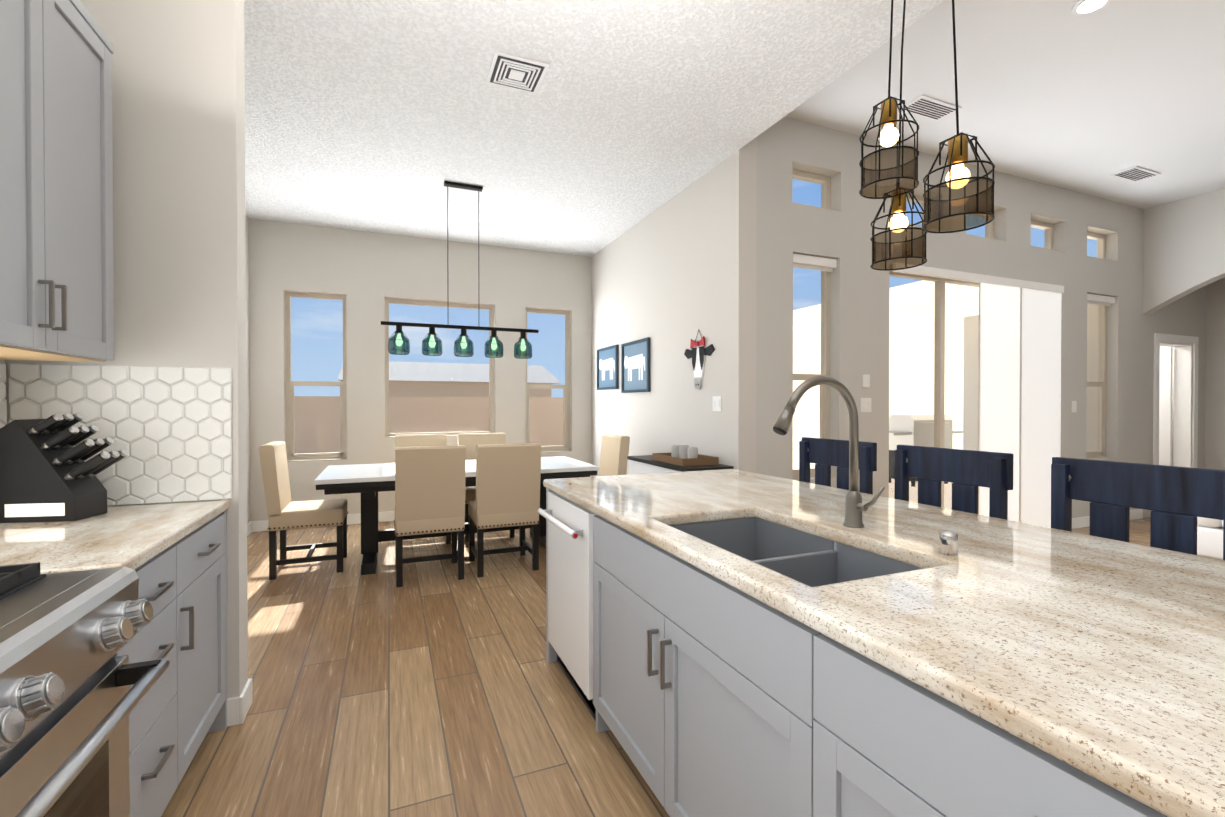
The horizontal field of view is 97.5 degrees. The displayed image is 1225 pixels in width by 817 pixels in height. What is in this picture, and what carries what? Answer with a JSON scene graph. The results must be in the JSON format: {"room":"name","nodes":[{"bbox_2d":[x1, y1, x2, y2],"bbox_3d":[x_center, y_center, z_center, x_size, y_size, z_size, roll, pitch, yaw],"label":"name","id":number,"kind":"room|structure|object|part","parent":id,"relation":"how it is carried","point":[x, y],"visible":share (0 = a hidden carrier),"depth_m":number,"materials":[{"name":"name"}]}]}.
{"room":"kitchen","nodes":[
{"label":"kitchen","id":0,"kind":"room"},
{"bbox_2d":[5,0,247,697],"bbox_3d":[-1.897,-0.311,2.115,0.740,3.200,0.140,0,1,-23],"label":"wall","id":1,"kind":"structure","parent":0,"point":[178,139],"depth_m":2.12,"materials":[{"name":"grey paint"}]},
{"bbox_2d":[227,678,251,712],"bbox_3d":[-1.906,1.234,2.205,0.724,0.110,0.017,0,1,-23],"label":"baseboard","id":2,"kind":"structure","parent":1,"relation":"attached to","point":[238,707],"depth_m":2.21,"materials":[{"name":"white wood"}]},
{"bbox_2d":[245,214,249,523],"bbox_3d":[-3.032,-0.323,3.668,0.160,3.200,3.880,0,1,-23],"label":"wall","id":3,"kind":"structure","parent":0,"point":[247,362],"depth_m":5.42,"materials":[{"name":"grey paint"}]},
{"bbox_2d":[247,521,252,535],"bbox_3d":[-2.978,1.221,3.779,0.017,0.110,3.740,0,1,-23],"label":"baseboard","id":4,"kind":"structure","parent":3,"relation":"attached to","point":[250,525],"depth_m":5.42,"materials":[{"name":"white wood"}]},
{"bbox_2d":[249,218,591,520],"bbox_3d":[-2.018,-0.344,6.279,4.040,3.200,0.160,0,1,-23],"label":"wall","id":5,"kind":"structure","parent":0,"point":[366,273],"depth_m":5.95,"materials":[{"name":"grey paint"}]},
{"bbox_2d":[285,291,346,461],"bbox_3d":[-3.186,-0.341,5.793,0.590,1.800,0.158,0,1,-23],"label":"dining room window","id":6,"kind":"structure","parent":5,"relation":"in","point":[292,456],"depth_m":5.79,"materials":[{"name":"clear glass"}]},
{"bbox_2d":[253,511,394,531],"bbox_3d":[-1.970,1.201,6.216,3.690,0.110,0.017,0,1,-23],"label":"baseboard","id":7,"kind":"structure","parent":5,"relation":"attached to","point":[261,525],"depth_m":5.86,"materials":[{"name":"white wood"}]},
{"bbox_2d":[385,298,493,437],"bbox_3d":[-2.000,-0.460,6.286,1.220,1.570,0.158,0,1,-23],"label":"dining room window","id":8,"kind":"structure","parent":5,"relation":"in","point":[388,434],"depth_m":6.30,"materials":[{"name":"clear glass"}]},
{"bbox_2d":[526,308,571,452],"bbox_3d":[-0.819,-0.348,6.779,0.600,1.800,0.158,0,1,-23],"label":"dining room window","id":9,"kind":"structure","parent":5,"relation":"in","point":[565,447],"depth_m":6.87,"materials":[{"name":"glass"}]},
{"bbox_2d":[244,0,943,256],"bbox_3d":[-0.164,-2.145,1.425,4.020,0.480,10.800,0,1,-23],"label":"ceiling","id":10,"kind":"structure","parent":0,"point":[385,116],"depth_m":3.38,"materials":[{"name":"white paint"}]},
{"bbox_2d":[381,321,538,358],"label":"dining chandelier","id":11,"kind":"object","parent":10,"relation":"hanging from","point":[399,343],"depth_m":4.59,"materials":[{"name":"teal glass"}]},
{"bbox_2d":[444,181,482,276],"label":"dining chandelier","id":12,"kind":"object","parent":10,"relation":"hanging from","point":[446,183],"depth_m":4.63,"materials":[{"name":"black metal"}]},
{"bbox_2d":[486,51,548,93],"bbox_3d":[-0.548,-1.910,3.076,0.300,0.015,0.300,0,1,-23],"label":"ceiling vent","id":13,"kind":"object","parent":10,"relation":"in","point":[516,72],"visible":1,"depth_m":3.05,"materials":[{"name":"white metal"}]},
{"bbox_2d":[859,0,994,270],"bbox_3d":[0.853,-1.166,1.461,0.251,1.476,0.401,0,1,-23],"label":"cluster","id":14,"kind":"object","parent":10,"relation":"hanging from","point":[958,199],"visible":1,"depth_m":1.46,"materials":[{"name":"black metal"}]},
{"bbox_2d":[591,137,756,476],"bbox_3d":[0.395,-0.578,5.489,0.191,3.680,3.150,0,1,-23],"label":"wall","id":15,"kind":"structure","parent":0,"point":[671,277],"depth_m":4.76,"materials":[{"name":"grey paint"}]},
{"bbox_3d":[-0.062,-0.475,6.378,0.030,0.500,0.620,0,1,-23],"label":"picture frame","id":16,"kind":"part","parent":15,"relation":"part of","materials":[{"name":"blue paper"}]},
{"bbox_3d":[0.238,-0.439,5.658,0.030,0.540,0.660,0,1,-23],"label":"picture frame","id":17,"kind":"part","parent":15,"relation":"part of","materials":[{"name":"blue paper"}]},
{"bbox_2d":[684,329,714,388],"bbox_3d":[0.716,-0.416,4.514,0.028,0.502,0.470,0,1,-23],"label":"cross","id":18,"kind":"object","parent":15,"relation":"attached to","point":[696,354],"visible":1,"depth_m":4.50,"materials":[{"name":"white"}]},
{"bbox_2d":[713,396,721,410],"bbox_3d":[0.829,-0.038,4.271,0.010,0.120,0.120,0,1,-23],"label":"light switch","id":19,"kind":"object","parent":15,"relation":"attached to","point":[717,403],"visible":1,"depth_m":4.26,"materials":[{"name":"white plastic"}]},
{"bbox_2d":[161,479,1214,816],"bbox_3d":[3.454,1.308,2.960,11.860,0.050,10.800,0,1,-23],"label":"floor","id":20,"kind":"structure","parent":0,"point":[433,689],"depth_m":2.34,"materials":[{"name":"brown wood"}]},
{"bbox_2d":[0,563,168,816],"bbox_3d":[-1.296,0.820,0.844,0.757,0.960,0.752,0,1,-23],"label":"range","id":21,"kind":"object","parent":20,"relation":"on","point":[69,700],"visible":1,"depth_m":1.06,"materials":[{"name":"grey metal"}]},
{"bbox_2d":[113,504,228,816],"bbox_3d":[-1.682,0.853,1.615,0.656,0.880,0.960,0,1,-23],"label":"base cabinet","id":22,"kind":"object","parent":20,"relation":"on","point":[173,556],"depth_m":1.68,"materials":[{"name":"grey paint"}]},
{"bbox_2d":[0,500,228,573],"bbox_3d":[-1.679,0.393,1.615,0.666,0.040,0.956,0,1,-23],"label":"countertop","id":23,"kind":"structure","parent":22,"relation":"on","point":[123,536],"depth_m":1.58,"materials":[{"name":"beige stone"}]},
{"bbox_2d":[0,413,128,522],"bbox_3d":[-1.891,0.193,1.821,0.386,0.355,0.135,0,0,-8],"label":"knife block","id":24,"kind":"object","parent":23,"relation":"on","point":[48,473],"visible":1,"depth_m":1.77,"materials":[{"name":"black painted wood"},{"name":"black plastic"},{"name":"stainless steel"}]},
{"bbox_2d":[258,441,347,579],"bbox_3d":[-2.439,0.772,4.292,0.563,1.000,0.490,0,1,-23],"label":"dining chair","id":25,"kind":"object","parent":20,"relation":"on","point":[285,513],"visible":1,"depth_m":4.11,"materials":[{"name":"beige fabric"}]},
{"bbox_2d":[395,434,450,543],"bbox_3d":[-1.836,0.764,5.200,0.490,1.000,0.563,0,1,-23],"label":"dining chair","id":26,"kind":"object","parent":20,"relation":"on","point":[421,440],"visible":0.02,"depth_m":5.36,"materials":[{"name":"beige fabric"}]},
{"bbox_2d":[394,445,465,586],"bbox_3d":[-1.407,0.773,4.119,0.490,1.000,0.563,0,1,-23],"label":"dining chair","id":27,"kind":"object","parent":20,"relation":"on","point":[429,489],"visible":1,"depth_m":3.89,"materials":[{"name":"beige fabric"}]},
{"bbox_2d":[314,456,598,574],"bbox_3d":[-1.326,0.888,4.757,2.200,0.760,1.000,0,1,-23],"label":"dining table","id":28,"kind":"object","parent":20,"relation":"on","point":[368,482],"visible":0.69,"depth_m":4.42,"materials":[{"name":"black"}]},
{"bbox_2d":[458,433,514,541],"bbox_3d":[-1.282,0.762,5.431,0.490,1.000,0.563,0,1,-23],"label":"dining chair","id":29,"kind":"object","parent":20,"relation":"on","point":[470,441],"visible":0.12,"depth_m":5.54,"materials":[{"name":"beige fabric"}]},
{"bbox_2d":[468,443,540,576],"bbox_3d":[-0.881,0.771,4.338,0.490,1.000,0.563,0,1,-23],"label":"dining chair","id":30,"kind":"object","parent":20,"relation":"on","point":[508,485],"visible":1,"depth_m":4.12,"materials":[{"name":"beige fabric"}]},
{"bbox_2d":[541,484,588,709],"bbox_3d":[0.093,0.846,2.563,0.668,0.880,0.680,0,1,-23],"label":"dishwasher","id":31,"kind":"object","parent":20,"relation":"on","point":[567,521],"depth_m":2.39,"materials":[{"name":"white paint"}]},
{"bbox_2d":[599,434,629,475],"bbox_3d":[-0.184,0.764,5.231,0.563,1.000,0.490,0,1,-23],"label":"dining chair","id":32,"kind":"object","parent":20,"relation":"on","point":[614,454],"visible":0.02,"depth_m":5.19,"materials":[{"name":"beige fabric"}]},
{"bbox_2d":[589,508,648,749],"bbox_3d":[0.283,0.850,2.117,0.660,0.880,0.340,0,1,-23],"label":"base cabinet","id":33,"kind":"object","parent":20,"relation":"on","point":[618,561],"depth_m":1.98,"materials":[{"name":"grey paint"}]},
{"bbox_2d":[627,445,733,474],"bbox_3d":[0.522,0.780,4.443,0.410,0.981,1.040,0,1,-23],"label":"base cabinet","id":34,"kind":"object","parent":20,"relation":"on","point":[681,458],"visible":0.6,"depth_m":4.25,"materials":[{"name":"white"}]},
{"bbox_2d":[625,592,772,816],"bbox_3d":[0.505,0.969,1.585,0.660,0.650,0.815,0,1,-23],"label":"base cabinet","id":35,"kind":"object","parent":20,"relation":"on","point":[699,718],"depth_m":1.44,"materials":[{"name":"grey paint"}]},
{"bbox_2d":[799,437,876,494],"bbox_3d":[0.953,0.722,2.672,0.454,1.125,0.474,0,1,-23],"label":"bar chair","id":36,"kind":"object","parent":20,"relation":"on","point":[823,455],"visible":0.23,"depth_m":2.74,"materials":[{"name":"blue wood"}]},
{"bbox_2d":[894,445,1013,519],"bbox_3d":[1.184,0.727,2.118,0.454,1.125,0.474,0,1,-23],"label":"bar chair","id":37,"kind":"object","parent":20,"relation":"on","point":[966,473],"visible":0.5,"depth_m":2.14,"materials":[{"name":"blue wood"}]},
{"bbox_2d":[769,604,1184,816],"bbox_3d":[0.853,0.861,0.749,0.660,0.880,1.045,0,1,-23],"label":"base cabinet","id":38,"kind":"object","parent":20,"relation":"on","point":[855,734],"depth_m":0.86,"materials":[{"name":"grey paint"}]},
{"bbox_2d":[543,469,1224,816],"bbox_3d":[0.973,0.403,1.107,1.180,0.050,4.100,0,1,-23],"label":"countertop","id":39,"kind":"structure","parent":38,"relation":"on","point":[1107,654],"depth_m":1.06,"materials":[{"name":"beige stone"}]},
{"bbox_2d":[671,517,921,586],"bbox_3d":[0.482,0.524,1.585,0.460,0.218,0.780,0,1,-23],"label":"sink","id":40,"kind":"object","parent":39,"relation":"in","point":[811,558],"depth_m":1.73,"materials":[{"name":"silver metal"}]},
{"bbox_2d":[773,376,884,527],"bbox_3d":[0.650,0.137,1.626,0.347,0.474,0.121,0,1,-23],"label":"faucet","id":41,"kind":"object","parent":39,"relation":"on","point":[854,506],"depth_m":1.68,"materials":[{"name":"silver metal"}]},
{"bbox_2d":[1051,457,1224,559],"bbox_3d":[1.418,0.731,1.555,0.454,1.125,0.474,0,1,-23],"label":"bar chair","id":42,"kind":"object","parent":20,"relation":"on","point":[1177,500],"visible":0.31,"depth_m":1.62,"materials":[{"name":"blue wood"}]},
{"bbox_2d":[1197,517,1222,559],"bbox_3d":[5.617,0.847,3.695,0.950,0.860,2.100,0,1,-23],"label":"sofa","id":43,"kind":"object","parent":20,"relation":"on","point":[1210,537],"visible":0.31,"depth_m":4.35,"materials":[{"name":"white fabric"}]},
{"bbox_2d":[649,548,772,679],"bbox_3d":[0.271,0.525,1.498,0.004,0.218,0.780,0,1,-23],"label":"drawer front","id":44,"kind":"structure","parent":0,"relation":"attached to","point":[744,627],"depth_m":1.32,"materials":[{"name":"grey wood"}]},
{"bbox_2d":[756,117,1149,517],"bbox_3d":[3.615,-0.501,5.212,5.540,3.530,0.160,0,1,-23],"label":"wall","id":45,"kind":"structure","parent":0,"point":[786,229],"depth_m":4.58,"materials":[{"name":"grey paint"}]},
{"bbox_2d":[793,254,836,480],"bbox_3d":[1.602,-0.329,4.376,0.480,1.800,0.158,0,1,-23],"label":"living room window","id":46,"kind":"structure","parent":45,"relation":"in","point":[825,266],"depth_m":4.47,"materials":[{"name":"glass"}]},
{"bbox_2d":[792,169,840,211],"bbox_3d":[1.600,-1.764,4.369,0.500,0.330,0.168,0,1,-23],"label":"clerestory window","id":47,"kind":"structure","parent":45,"relation":"in","point":[824,181],"depth_m":4.46,"materials":[{"name":"beige plastic"}]},
{"bbox_2d":[860,398,870,411],"bbox_3d":[2.124,-0.030,4.503,0.120,0.120,0.010,0,1,-23],"label":"switch plate","id":48,"kind":"object","parent":45,"relation":"attached to","point":[865,404],"visible":1,"depth_m":4.50,"materials":[{"name":"white plastic"}]},
{"bbox_2d":[862,374,869,387],"bbox_3d":[2.124,-0.230,4.503,0.080,0.110,0.006,0,1,-23],"label":"light switch","id":49,"kind":"object","parent":45,"relation":"attached to","point":[865,380],"visible":1,"depth_m":4.50,"materials":[{"name":"white plastic"}]},
{"bbox_2d":[905,194,923,226],"bbox_3d":[2.671,-1.768,4.815,0.580,0.330,0.168,0,1,-23],"label":"clerestory window","id":50,"kind":"structure","parent":45,"relation":"in","point":[920,199],"depth_m":4.90,"materials":[{"name":"beige glass"}]},
{"bbox_2d":[889,270,978,507],"bbox_3d":[3.434,0.014,5.195,2.410,2.500,0.060,0,1,-23],"label":"sliding glass door","id":51,"kind":"structure","parent":45,"relation":"in","point":[939,398],"depth_m":5.01,"materials":[{"name":"clear glass"}]},
{"bbox_2d":[893,265,1063,527],"bbox_3d":[3.496,0.001,5.046,2.370,2.490,0.038,0,1,-23],"label":"vertical blinds","id":52,"kind":"object","parent":45,"relation":"attached to","point":[1019,379],"visible":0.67,"depth_m":5.24,"materials":[{"name":"white"}]},
{"bbox_2d":[966,220,1005,241],"bbox_3d":[3.502,-1.770,5.161,0.580,0.330,0.168,0,1,-23],"label":"clerestory window","id":53,"kind":"structure","parent":45,"relation":"in","point":[989,231],"depth_m":5.29,"materials":[{"name":"beige glass"}]},
{"bbox_2d":[1031,220,1064,252],"bbox_3d":[4.388,-1.773,5.530,0.580,0.330,0.168,0,1,-23],"label":"clerestory window","id":54,"kind":"structure","parent":45,"relation":"in","point":[1048,228],"depth_m":5.65,"materials":[{"name":"beige plastic"}]},
{"bbox_2d":[1071,401,1076,411],"bbox_3d":[4.838,-0.019,5.633,0.080,0.120,0.010,0,1,-23],"label":"switch plate","id":55,"kind":"object","parent":45,"relation":"attached to","point":[1074,406],"visible":1,"depth_m":5.63,"materials":[{"name":"white plastic"}]},
{"bbox_2d":[1086,293,1116,459],"bbox_3d":[5.290,-0.341,5.912,0.590,1.800,0.158,0,1,-23],"label":"living room window","id":56,"kind":"structure","parent":45,"relation":"in","point":[1103,302],"depth_m":6.03,"materials":[{"name":"beige plastic"}]},
{"bbox_2d":[1087,232,1116,261],"bbox_3d":[5.274,-1.776,5.899,0.580,0.330,0.168,0,1,-23],"label":"clerestory window","id":57,"kind":"structure","parent":45,"relation":"in","point":[1101,245],"depth_m":6.02,"materials":[{"name":"glass"}]},
{"bbox_2d":[1072,509,1142,528],"bbox_3d":[5.342,1.204,5.851,1.550,0.110,0.014,0,1,-23],"label":"baseboard","id":58,"kind":"structure","parent":45,"relation":"attached to","point":[1079,522],"depth_m":5.70,"materials":[{"name":"white wood"}]},
{"bbox_2d":[785,0,1224,208],"bbox_3d":[5.942,-2.316,2.186,7.840,0.150,7.510,0,1,-23],"label":"ceiling","id":59,"kind":"structure","parent":0,"point":[1057,93],"depth_m":3.82,"materials":[{"name":"white paint"}]},
{"bbox_2d":[902,95,961,120],"bbox_3d":[2.378,-2.248,4.032,0.420,0.015,0.200,0,1,-23],"label":"ceiling vent","id":60,"kind":"object","parent":59,"relation":"in","point":[927,107],"visible":0.92,"depth_m":4.01,"materials":[{"name":"white metal"}]},
{"bbox_2d":[1072,0,1110,15],"bbox_3d":[2.655,-2.240,2.978,0.170,0.013,0.170,0,1,-23],"label":"recessed light","id":61,"kind":"object","parent":59,"relation":"in","point":[1082,7],"visible":1,"depth_m":2.99,"materials":[{"name":"white"}]},
{"bbox_2d":[1110,166,1159,181],"bbox_3d":[5.040,-2.257,5.184,0.420,0.015,0.200,0,1,-23],"label":"ceiling vent","id":62,"kind":"object","parent":59,"relation":"in","point":[1134,173],"visible":0.98,"depth_m":5.17,"materials":[{"name":"white metal"}]},
{"bbox_2d":[963,304,1173,465],"bbox_3d":[6.406,-0.044,7.435,2.000,2.580,1.790,0,1,-23],"label":"wall","id":63,"kind":"structure","parent":0,"point":[1091,438],"depth_m":7.68,"materials":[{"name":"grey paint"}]},
{"bbox_2d":[1143,188,1224,313],"bbox_3d":[7.484,-0.482,2.919,0.160,3.530,7.050,0,1,-23],"label":"wall","id":64,"kind":"structure","parent":0,"point":[1184,248],"depth_m":5.84,"materials":[{"name":"grey paint"}]},
{"bbox_2d":[1149,277,1224,516],"bbox_3d":[7.295,-0.213,5.469,1.450,2.950,2.520,0,1,-23],"label":"wall","id":65,"kind":"structure","parent":0,"point":[1200,313],"depth_m":6.61,"materials":[{"name":"grey paint"}]},
{"bbox_2d":[1152,333,1198,510],"bbox_3d":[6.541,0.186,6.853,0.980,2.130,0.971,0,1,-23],"label":"door frame","id":66,"kind":"structure","parent":65,"relation":"attached to","point":[1185,437],"depth_m":6.62,"materials":[{"name":"white wood"}]},
{"bbox_3d":[-1.034,-0.285,-1.024,0.160,3.200,6.320,0,1,-23],"label":"wall","id":67,"kind":"structure","parent":0,"visible":0},
{"bbox_2d":[0,0,113,361],"bbox_3d":[-1.777,-0.731,1.479,0.388,1.139,0.846,0,1,-23],"label":"upper cabinet","id":68,"kind":"object","parent":67,"relation":"attached to","point":[56,233],"visible":1,"depth_m":1.59,"materials":[{"name":"grey paint"}]},
{"bbox_2d":[0,362,232,505],"bbox_3d":[-1.376,0.112,0.894,0.679,0.533,2.519,0,1,-23],"label":"backsplash","id":69,"kind":"structure","parent":67,"relation":"attached to","point":[168,429],"depth_m":2.07,"materials":[{"name":"white tile"}]},
{"label":"outside","id":70,"kind":"structure","parent":0,"visible":0},
{"bbox_3d":[-8.685,1.015,46.993,100.000,0.060,86.370,0,1,-23],"label":"ground","id":71,"kind":"structure","parent":70,"visible":0},
{"bbox_2d":[294,396,562,453],"bbox_3d":[-1.112,0.458,15.812,70.000,1.560,0.250,0,1,-23],"label":"wall","id":72,"kind":"structure","parent":71,"relation":"on","point":[417,423],"depth_m":14.07,"materials":[{"name":"beige"}]},
{"bbox_2d":[338,361,560,396],"bbox_3d":[-13.064,-1.314,43.183,15.200,4.660,11.600,0,1,-23],"label":"house","id":73,"kind":"structure","parent":71,"relation":"on","point":[434,370],"depth_m":37.50,"materials":[{"name":"beige"}]},
{"bbox_2d":[793,280,978,508],"bbox_3d":[6.468,-0.189,9.312,13.000,2.960,5.170,0,1,-23],"label":"patio","id":74,"kind":"structure","parent":71,"relation":"on","point":[895,381],"depth_m":10.82,"materials":[{"name":"beige paint"}]},
{"bbox_2d":[889,414,962,486],"bbox_3d":[5.040,0.667,8.848,1.700,1.130,0.601,0,1,-23],"label":"outdoor grill","id":75,"kind":"object","parent":74,"relation":"on","point":[897,433],"depth_m":8.61,"materials":[{"name":"silver metal"}]}
]}

